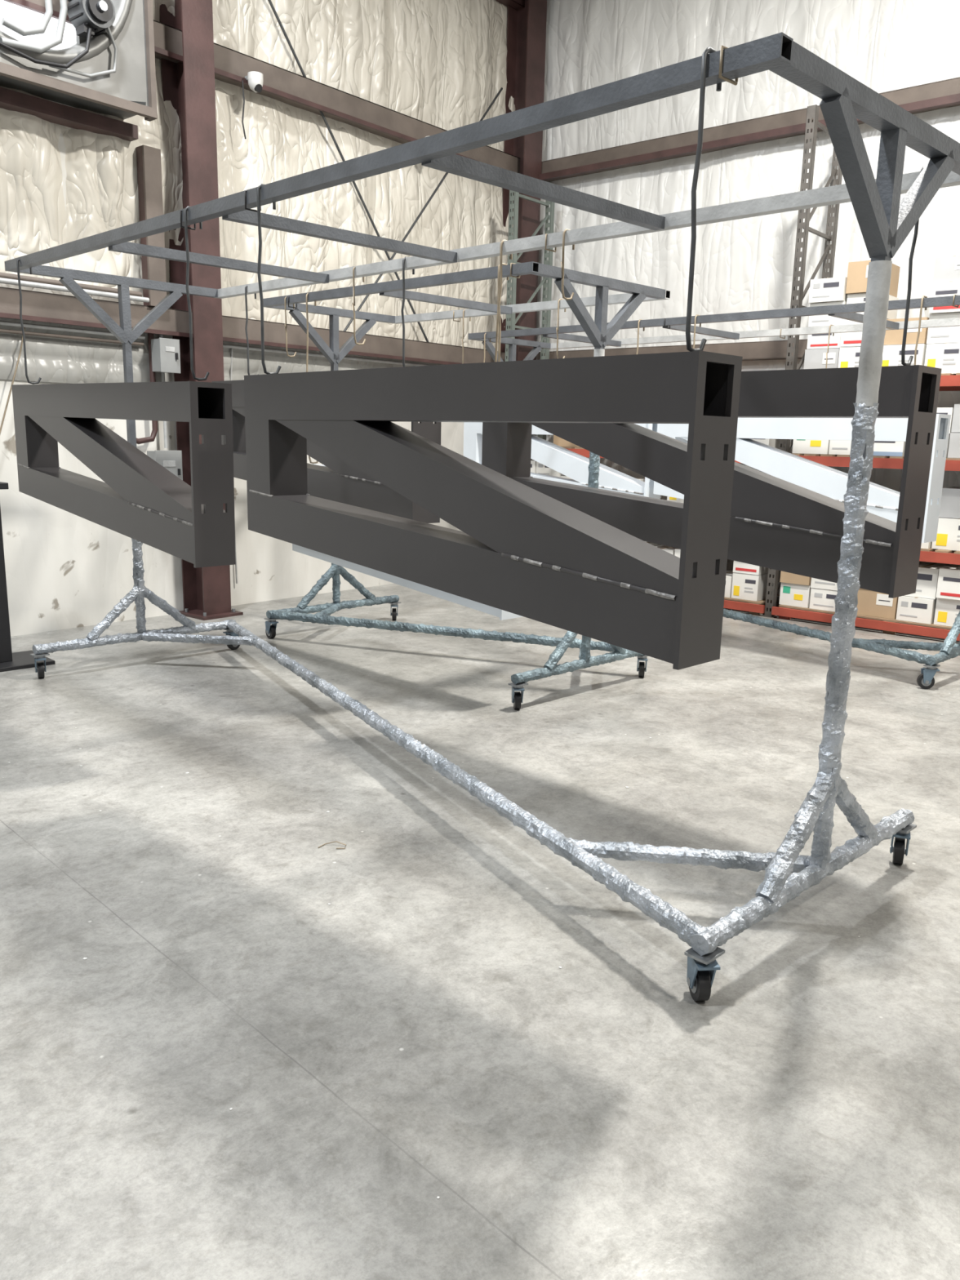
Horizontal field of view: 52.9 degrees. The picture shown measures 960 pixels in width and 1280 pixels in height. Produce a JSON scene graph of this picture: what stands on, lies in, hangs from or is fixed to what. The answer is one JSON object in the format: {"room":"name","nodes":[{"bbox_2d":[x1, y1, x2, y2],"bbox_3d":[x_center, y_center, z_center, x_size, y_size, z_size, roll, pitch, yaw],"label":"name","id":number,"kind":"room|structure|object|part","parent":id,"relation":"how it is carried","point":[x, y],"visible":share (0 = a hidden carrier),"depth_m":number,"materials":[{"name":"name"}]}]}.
{"room":"workshop","nodes":[
{"label":"workshop","id":0,"kind":"room"},
{"bbox_2d":[0,0,515,636],"bbox_3d":[-4.840,-3.219,4.579,0.260,7.200,16.528,11,15,39],"label":"wall","id":1,"kind":"structure","parent":0,"point":[442,64],"depth_m":8.07,"materials":[{"name":"plastic"}]},
{"bbox_2d":[0,0,157,141],"bbox_3d":[-2.932,-4.433,6.091,0.565,1.900,1.750,11,15,39],"label":"ventilation fan","id":2,"kind":"object","parent":1,"relation":"attached to","point":[103,62],"visible":1,"depth_m":6.49,"materials":[{"name":"white metal"}]},
{"bbox_2d":[0,271,432,583],"bbox_3d":[-4.356,-1.108,5.477,0.176,2.322,13.900,11,15,39],"label":"conduit","id":3,"kind":"object","parent":1,"relation":"attached to","point":[6,278],"visible":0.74,"depth_m":7.04,"materials":[{"name":"metal"}]},
{"bbox_2d":[146,450,182,479],"bbox_3d":[-2.474,-1.324,7.589,0.150,0.332,0.232,11,15,39],"label":"electrical box","id":4,"kind":"object","parent":3,"relation":"attached to","point":[171,460],"visible":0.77,"depth_m":7.54,"materials":[{"name":"grey paint"}]},
{"bbox_2d":[151,337,180,373],"bbox_3d":[-2.422,-2.192,7.446,0.150,0.252,0.172,11,15,39],"label":"electrical box","id":5,"kind":"object","parent":3,"relation":"attached to","point":[166,355],"visible":1,"depth_m":7.40,"materials":[{"name":"grey paint"}]},
{"bbox_2d":[241,80,246,138],"bbox_3d":[-1.868,-4.188,7.619,0.012,0.421,0.035,11,15,39],"label":"hanging cord","id":6,"kind":"object","parent":1,"relation":"hanging from","point":[242,80],"visible":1,"depth_m":7.61,"materials":[{"name":"black metal"}]},
{"bbox_2d":[244,71,263,92],"bbox_3d":[-1.787,-4.386,7.615,0.170,0.138,0.120,11,15,39],"label":"dome camera","id":7,"kind":"object","parent":1,"relation":"attached to","point":[255,79],"visible":1,"depth_m":7.56,"materials":[{"name":"white plastic"}]},
{"bbox_2d":[0,0,524,364],"bbox_3d":[-4.710,-3.864,4.330,0.340,4.130,16.508,11,15,39],"label":"wall beams","id":8,"kind":"structure","parent":1,"relation":"attached to","point":[231,66],"depth_m":7.88,"materials":[{"name":"metal"}]},
{"bbox_2d":[267,0,502,342],"bbox_3d":[-0.905,-4.348,8.923,0.044,3.214,3.467,11,15,39],"label":"rods","id":9,"kind":"object","parent":1,"relation":"attached to","point":[269,1],"visible":0.75,"depth_m":8.93,"materials":[{"name":"metal"}]},
{"bbox_2d":[0,583,959,1279],"bbox_3d":[0.817,1.429,0.587,17.819,0.001,16.493,-10,16,-44],"label":"floor","id":10,"kind":"structure","parent":0,"point":[384,1050],"depth_m":2.78,"materials":[{"name":"concrete"}]},
{"bbox_2d":[0,481,55,671],"bbox_3d":[-3.055,-0.410,6.096,0.500,1.160,0.400,-10,16,-44],"label":"stand","id":11,"kind":"object","parent":10,"relation":"on","point":[9,661],"visible":0.95,"depth_m":6.13,"materials":[{"name":"black metal"}]},
{"bbox_2d":[159,0,243,620],"bbox_3d":[-2.181,-3.727,7.333,0.400,7.180,0.380,11,15,39],"label":"steel column","id":12,"kind":"structure","parent":10,"relation":"on","point":[188,85],"depth_m":7.39,"materials":[{"name":"metal"}]},
{"bbox_2d":[318,840,346,848],"bbox_3d":[-0.547,0.760,3.583,0.101,0.013,0.044,2,12,4],"label":"scrap","id":13,"kind":"object","parent":10,"relation":"on","point":[335,841],"visible":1,"depth_m":3.59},
{"bbox_2d":[2,727,859,1199],"bbox_3d":[0.078,0.823,3.385,4.469,0.002,3.510,1,12,0],"label":"flakes","id":14,"kind":"object","parent":10,"relation":"on","point":[84,958],"visible":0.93,"depth_m":3.14,"materials":[{"name":"white plastic"}]},
{"bbox_2d":[262,261,671,709],"bbox_3d":[-0.241,-1.057,6.459,1.335,2.402,2.628,-10,16,-44],"label":"rack","id":15,"kind":"object","parent":10,"relation":"on","point":[599,334],"depth_m":6.15,"materials":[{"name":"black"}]},
{"bbox_3d":[-0.519,-0.665,5.993,0.194,0.775,2.040,-10,16,-44],"label":"steel truss bracket","id":16,"kind":"part","parent":15,"relation":"part of","materials":[{"name":"grey metal"}]},
{"bbox_2d":[4,32,959,1000],"bbox_3d":[-0.553,-0.645,4.467,1.492,2.402,4.797,-10,16,-44],"label":"rack","id":17,"kind":"object","parent":10,"relation":"on","point":[885,222],"depth_m":3.22,"materials":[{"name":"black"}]},
{"bbox_3d":[-1.853,-0.879,4.826,0.194,0.775,2.040,-10,17,-44],"label":"steel truss bracket","id":18,"kind":"part","parent":17,"relation":"part of","materials":[{"name":"grey metal"}]},
{"bbox_3d":[-0.993,-1.165,5.765,0.194,0.775,2.040,-10,16,-44],"label":"steel truss bracket","id":19,"kind":"part","parent":17,"relation":"part of","materials":[{"name":"grey metal"}]},
{"bbox_3d":[-0.138,-0.481,3.129,0.194,0.775,2.040,-10,16,-44],"label":"steel truss bracket","id":20,"kind":"part","parent":17,"relation":"part of","materials":[{"name":"grey metal"}]},
{"bbox_3d":[0.784,-0.701,4.017,0.194,0.775,2.040,-10,16,-44],"label":"steel truss bracket","id":21,"kind":"part","parent":17,"relation":"part of","materials":[{"name":"grey metal"}]},
{"bbox_2d":[500,0,546,459],"bbox_3d":[0.461,-4.313,10.413,0.380,7.180,0.400,11,15,39],"label":"steel column","id":22,"kind":"structure","parent":10,"relation":"on","point":[526,26],"depth_m":10.14,"materials":[{"name":"metal"}]},
{"bbox_2d":[463,294,959,688],"bbox_3d":[1.749,-1.277,7.722,1.224,2.402,4.376,-10,16,-44],"label":"rack","id":23,"kind":"object","parent":10,"relation":"on","point":[948,649],"depth_m":6.65,"materials":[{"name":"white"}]},
{"bbox_3d":[0.624,-1.495,8.096,0.194,0.775,2.040,-10,16,-44],"label":"steel truss bracket","id":24,"kind":"part","parent":23,"relation":"part of","materials":[{"name":"grey metal"}]},
{"bbox_3d":[2.097,-1.155,6.639,0.194,0.775,2.040,-10,16,-44],"label":"steel truss bracket","id":25,"kind":"part","parent":23,"relation":"part of","materials":[{"name":"grey metal"}]},
{"bbox_2d":[504,104,959,640],"bbox_3d":[3.890,-2.071,7.484,9.020,4.150,0.720,11,15,39],"label":"rack","id":26,"kind":"object","parent":10,"relation":"on","point":[770,606],"visible":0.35,"depth_m":8.11,"materials":[{"name":"orange metal"}]},
{"bbox_2d":[530,459,684,502],"bbox_3d":[1.596,-1.450,9.477,2.870,0.579,0.469,11,15,39],"label":"cartons","id":27,"kind":"object","parent":26,"relation":"in","point":[536,467],"visible":0.03,"depth_m":9.90,"materials":[{"name":"white cardboard"}]},
{"bbox_2d":[553,435,785,448],"bbox_3d":[1.768,-2.058,9.213,2.316,0.466,0.467,11,15,39],"label":"cartons","id":28,"kind":"object","parent":26,"relation":"in","point":[557,441],"visible":0.02,"depth_m":9.12,"materials":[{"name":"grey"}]},
{"bbox_2d":[644,541,773,600],"bbox_3d":[1.551,-0.814,9.637,2.797,0.467,0.472,11,15,39],"label":"cartons","id":29,"kind":"object","parent":26,"relation":"in","point":[746,581],"visible":0.14,"depth_m":8.72,"materials":[{"name":"white cardboard"}]},
{"bbox_2d":[778,561,959,626],"bbox_3d":[3.839,-0.361,7.753,2.782,0.458,0.470,11,15,39],"label":"cartons","id":30,"kind":"object","parent":26,"relation":"in","point":[935,600],"visible":0.64,"depth_m":7.86,"materials":[{"name":"white cardboard"}]},
{"bbox_2d":[791,404,959,457],"bbox_3d":[3.875,-1.629,7.480,2.802,0.433,0.468,11,15,39],"label":"cartons","id":31,"kind":"object","parent":26,"relation":"in","point":[886,448],"visible":0.16,"depth_m":7.74,"materials":[{"name":"white cardboard"}]},
{"bbox_2d":[803,255,959,374],"bbox_3d":[3.866,-2.470,7.326,2.658,0.882,0.468,11,15,39],"label":"cartons","id":32,"kind":"object","parent":26,"relation":"in","point":[937,347],"visible":0.57,"depth_m":7.67,"materials":[{"name":"white cardboard"}]},
{"bbox_2d":[920,486,959,551],"bbox_3d":[3.866,-0.985,7.609,2.830,0.539,0.470,11,15,39],"label":"cartons","id":33,"kind":"object","parent":26,"relation":"in","point":[948,537],"visible":0.09,"depth_m":7.54,"materials":[{"name":"white cardboard"}]},
{"bbox_2d":[533,0,959,594],"bbox_3d":[6.238,-3.273,6.043,15.064,7.200,0.241,11,15,39],"label":"wall","id":34,"kind":"structure","parent":0,"point":[745,264],"depth_m":9.10,"materials":[{"name":"plastic"}]},
{"bbox_2d":[535,76,959,360],"bbox_3d":[6.197,-3.981,5.809,15.044,4.120,0.201,11,15,39],"label":"wall beams","id":35,"kind":"structure","parent":34,"relation":"attached to","point":[944,94],"depth_m":9.11,"materials":[{"name":"metal"}]}
]}

